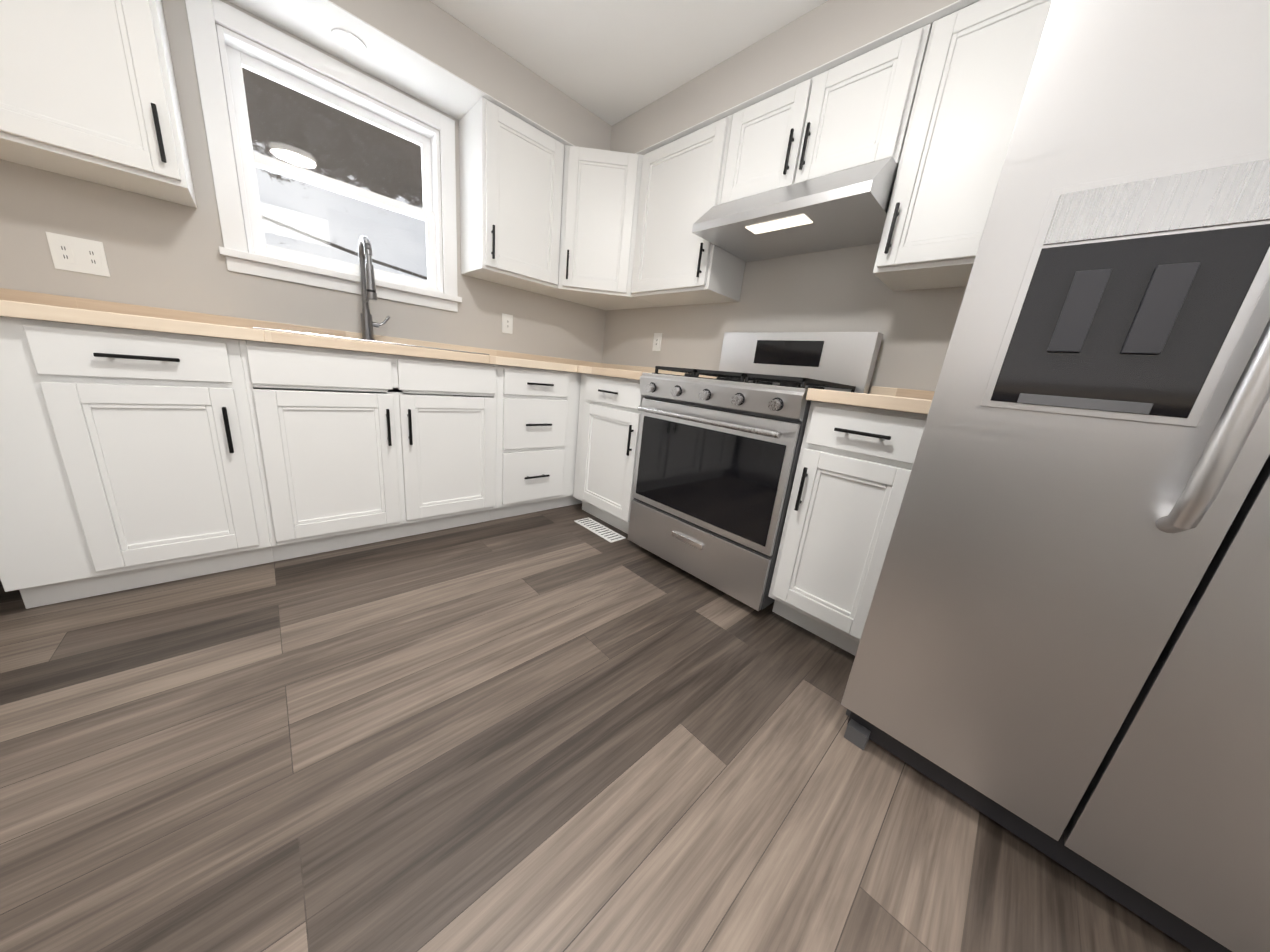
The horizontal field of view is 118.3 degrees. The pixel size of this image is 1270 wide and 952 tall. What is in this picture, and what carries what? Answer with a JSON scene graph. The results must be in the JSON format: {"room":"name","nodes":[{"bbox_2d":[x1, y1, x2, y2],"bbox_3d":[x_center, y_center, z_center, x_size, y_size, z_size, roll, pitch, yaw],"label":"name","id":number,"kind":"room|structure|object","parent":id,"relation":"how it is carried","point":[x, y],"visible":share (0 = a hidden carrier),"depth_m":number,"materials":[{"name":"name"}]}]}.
{"room":"kitchen","nodes":[
{"label":"kitchen","id":0,"kind":"room"},
{"bbox_2d":[0,0,605,362],"bbox_3d":[-1.487,-0.967,1.984,3.540,2.340,0.140,-8,21,-43],"label":"wall","id":1,"kind":"structure","parent":0,"point":[161,253],"depth_m":1.54,"materials":[{"name":"grey paint"}]},
{"bbox_2d":[46,232,109,276],"bbox_3d":[-2.032,-0.807,1.385,0.118,0.118,0.008,-8,21,-43],"label":"electrical outlet plate","id":2,"kind":"object","parent":1,"relation":"attached to","point":[75,254],"visible":1,"depth_m":1.38,"materials":[{"name":"white plastic"}]},
{"bbox_2d":[0,0,196,207],"bbox_3d":[-1.792,-1.385,1.173,0.458,0.758,0.330,-8,21,-43],"label":"upper cabinet","id":3,"kind":"object","parent":1,"relation":"attached to","point":[88,90],"depth_m":1.17,"materials":[{"name":"white wood"}]},
{"bbox_2d":[185,0,461,311],"bbox_3d":[-1.400,-1.410,1.871,0.979,0.957,0.184,-8,21,-43],"label":"window unit","id":4,"kind":"structure","parent":1,"relation":"in","point":[223,56],"depth_m":1.72,"materials":[{"name":"white wood"}]},
{"bbox_2d":[502,313,512,333],"bbox_3d":[-0.844,-1.007,2.507,0.072,0.118,0.008,-8,21,-43],"label":"electrical outlet plate","id":5,"kind":"object","parent":1,"relation":"attached to","point":[507,323],"visible":1,"depth_m":2.50,"materials":[{"name":"white plastic"}]},
{"bbox_2d":[459,97,563,291],"bbox_3d":[-0.711,-1.544,2.200,0.472,0.758,0.330,-8,21,-43],"label":"upper cabinet","id":6,"kind":"object","parent":1,"relation":"attached to","point":[511,171],"depth_m":2.07,"materials":[{"name":"white wood"}]},
{"bbox_2d":[534,145,662,309],"bbox_3d":[-0.208,-1.567,2.486,0.638,0.758,0.618,-8,21,-43],"label":"upper cabinet","id":7,"kind":"object","parent":1,"relation":"attached to","point":[600,201],"visible":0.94,"depth_m":2.27,"materials":[{"name":"white wood"}]},
{"bbox_2d":[0,503,1192,951],"bbox_3d":[0.218,0.889,0.478,3.540,0.100,5.440,-8,21,-43],"label":"floor","id":8,"kind":"structure","parent":0,"point":[560,729],"depth_m":0.85,"materials":[{"name":"wood"}]},
{"bbox_2d":[0,316,303,608],"bbox_3d":[-1.785,-0.094,1.444,0.642,0.880,0.630,-8,21,-43],"label":"base cabinet","id":9,"kind":"object","parent":8,"relation":"on","point":[132,458],"depth_m":1.21,"materials":[{"name":"white wood"}]},
{"bbox_2d":[436,359,571,523],"bbox_3d":[-0.821,-0.236,2.360,0.498,0.880,0.630,-8,21,-43],"label":"base cabinet","id":10,"kind":"object","parent":8,"relation":"on","point":[504,429],"depth_m":2.04,"materials":[{"name":"white wood"}]},
{"bbox_2d":[564,372,581,505],"bbox_3d":[-0.375,-0.302,2.784,0.739,0.880,0.630,-8,21,-43],"label":"base cabinet","id":11,"kind":"object","parent":8,"relation":"on","point":[569,500],"depth_m":2.37,"materials":[{"name":"white wood"}]},
{"bbox_2d":[0,288,575,371],"bbox_3d":[-1.232,-0.625,1.769,3.296,0.085,0.673,-8,21,-43],"label":"countertop","id":12,"kind":"structure","parent":11,"relation":"on","point":[36,305],"depth_m":1.43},
{"bbox_2d":[253,327,488,362],"bbox_3d":[-1.228,-0.554,1.820,0.840,0.172,0.550,-8,21,-43],"label":"sink basin","id":13,"kind":"object","parent":12,"relation":"in","point":[364,340],"visible":0.12,"depth_m":1.54,"materials":[{"name":"silver metal"}]},
{"bbox_2d":[358,235,389,340],"bbox_3d":[-1.272,-0.905,1.864,0.137,0.470,0.204,-8,21,-43],"label":"spring faucet","id":14,"kind":"object","parent":12,"relation":"on","point":[368,286],"visible":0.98,"depth_m":1.84,"materials":[{"name":"silver metal"}]},
{"bbox_2d":[575,517,624,542],"bbox_3d":[-0.212,0.315,2.243,0.110,0.005,0.350,-8,21,-43],"label":"floor vent","id":15,"kind":"object","parent":8,"relation":"in","point":[601,530],"visible":1,"depth_m":2.23,"materials":[{"name":"white plastic"}]},
{"bbox_2d":[573,373,644,533],"bbox_3d":[0.047,-0.150,2.385,0.708,0.880,0.566,-8,21,-43],"label":"base cabinet","id":16,"kind":"object","parent":8,"relation":"on","point":[608,429],"visible":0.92,"depth_m":2.14,"materials":[{"name":"white wood"}]},
{"bbox_2d":[576,360,716,379],"bbox_3d":[0.108,-0.609,2.244,0.716,0.085,0.525,-8,21,-43],"label":"countertop","id":17,"kind":"structure","parent":16,"relation":"on","point":[612,370],"depth_m":2.34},
{"bbox_2d":[628,332,882,610],"bbox_3d":[0.506,-0.121,1.856,0.742,1.190,0.790,-8,21,-43],"label":"range","id":18,"kind":"object","parent":8,"relation":"on","point":[717,458],"visible":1,"depth_m":1.65,"materials":[{"name":"grey metal"}]},
{"bbox_2d":[768,401,927,655],"bbox_3d":[0.922,0.176,1.516,0.708,0.880,0.385,-8,21,-43],"label":"base cabinet","id":19,"kind":"object","parent":8,"relation":"on","point":[853,470],"visible":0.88,"depth_m":1.28,"materials":[{"name":"white wood"}]},
{"bbox_2d":[806,386,934,414],"bbox_3d":[0.971,-0.289,1.392,0.708,0.085,0.385,-8,21,-43],"label":"countertop","id":20,"kind":"structure","parent":19,"relation":"on","point":[896,399],"depth_m":1.19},
{"bbox_2d":[841,0,1269,951],"bbox_3d":[1.218,-0.068,0.772,0.904,1.792,0.900,-8,21,-43],"label":"refrigerator","id":21,"kind":"object","parent":8,"relation":"on","point":[1063,656],"visible":1,"depth_m":0.65,"materials":[{"name":"grey metal"}]},
{"bbox_2d":[227,0,979,154],"bbox_3d":[-0.197,-1.549,0.536,3.298,0.209,3.303,-8,21,-43],"label":"soffit","id":22,"kind":"structure","parent":0,"point":[428,52],"depth_m":1.64,"materials":[{"name":"grey paint"}]},
{"bbox_2d":[331,28,366,53],"bbox_3d":[-1.203,-1.827,1.595,0.120,0.008,0.120,-8,21,-43],"label":"recessed light","id":23,"kind":"object","parent":22,"relation":"in","point":[348,41],"visible":1,"depth_m":1.59,"materials":[{"name":"white plastic"}]},
{"bbox_2d":[429,0,827,125],"bbox_3d":[0.469,-1.456,-0.150,3.540,0.100,5.440,-8,21,-43],"label":"ceiling","id":24,"kind":"structure","parent":0,"point":[611,62],"depth_m":1.69,"materials":[{"name":"white paint"}]},
{"bbox_2d":[602,243,965,393],"bbox_3d":[1.576,-0.466,1.336,0.120,2.340,5.200,-8,21,-43],"label":"wall","id":25,"kind":"structure","parent":0,"point":[841,290],"depth_m":1.90,"materials":[{"name":"grey paint"}]},
{"bbox_2d":[652,333,661,350],"bbox_3d":[0.155,-0.942,2.662,0.008,0.118,0.072,-8,21,-43],"label":"electrical outlet plate","id":26,"kind":"object","parent":25,"relation":"attached to","point":[657,341],"visible":1,"depth_m":2.66,"materials":[{"name":"white plastic"}]},
{"bbox_2d":[631,115,745,306],"bbox_3d":[0.320,-1.427,2.176,0.330,0.758,0.590,-8,21,-43],"label":"upper cabinet","id":27,"kind":"object","parent":25,"relation":"attached to","point":[673,265],"depth_m":2.06,"materials":[{"name":"white wood"}]},
{"bbox_2d":[692,157,897,261],"bbox_3d":[0.715,-1.149,1.680,0.497,0.155,0.760,-8,21,-43],"label":"range hood","id":28,"kind":"object","parent":25,"relation":"attached to","point":[846,208],"visible":0.83,"depth_m":1.56,"materials":[{"name":"silver metal"}]},
{"bbox_2d":[719,23,930,204],"bbox_3d":[0.805,-1.426,1.666,0.330,0.398,0.760,-8,21,-43],"label":"upper cabinet","id":29,"kind":"object","parent":25,"relation":"attached to","point":[856,112],"depth_m":1.49,"materials":[{"name":"white wood"}]},
{"bbox_2d":[873,0,1052,290],"bbox_3d":[1.187,-1.104,1.315,0.330,0.758,0.398,-8,21,-43],"label":"upper cabinet","id":30,"kind":"object","parent":25,"relation":"attached to","point":[933,110],"depth_m":1.24,"materials":[{"name":"white wood"}]},
{"label":"outside","id":31,"kind":"structure","parent":0,"visible":0},
{"bbox_2d":[242,67,427,280],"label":"window","id":32,"kind":"structure","parent":31,"point":[342,137],"depth_m":3.88,"materials":[{"name":"clear glass"}]}
]}

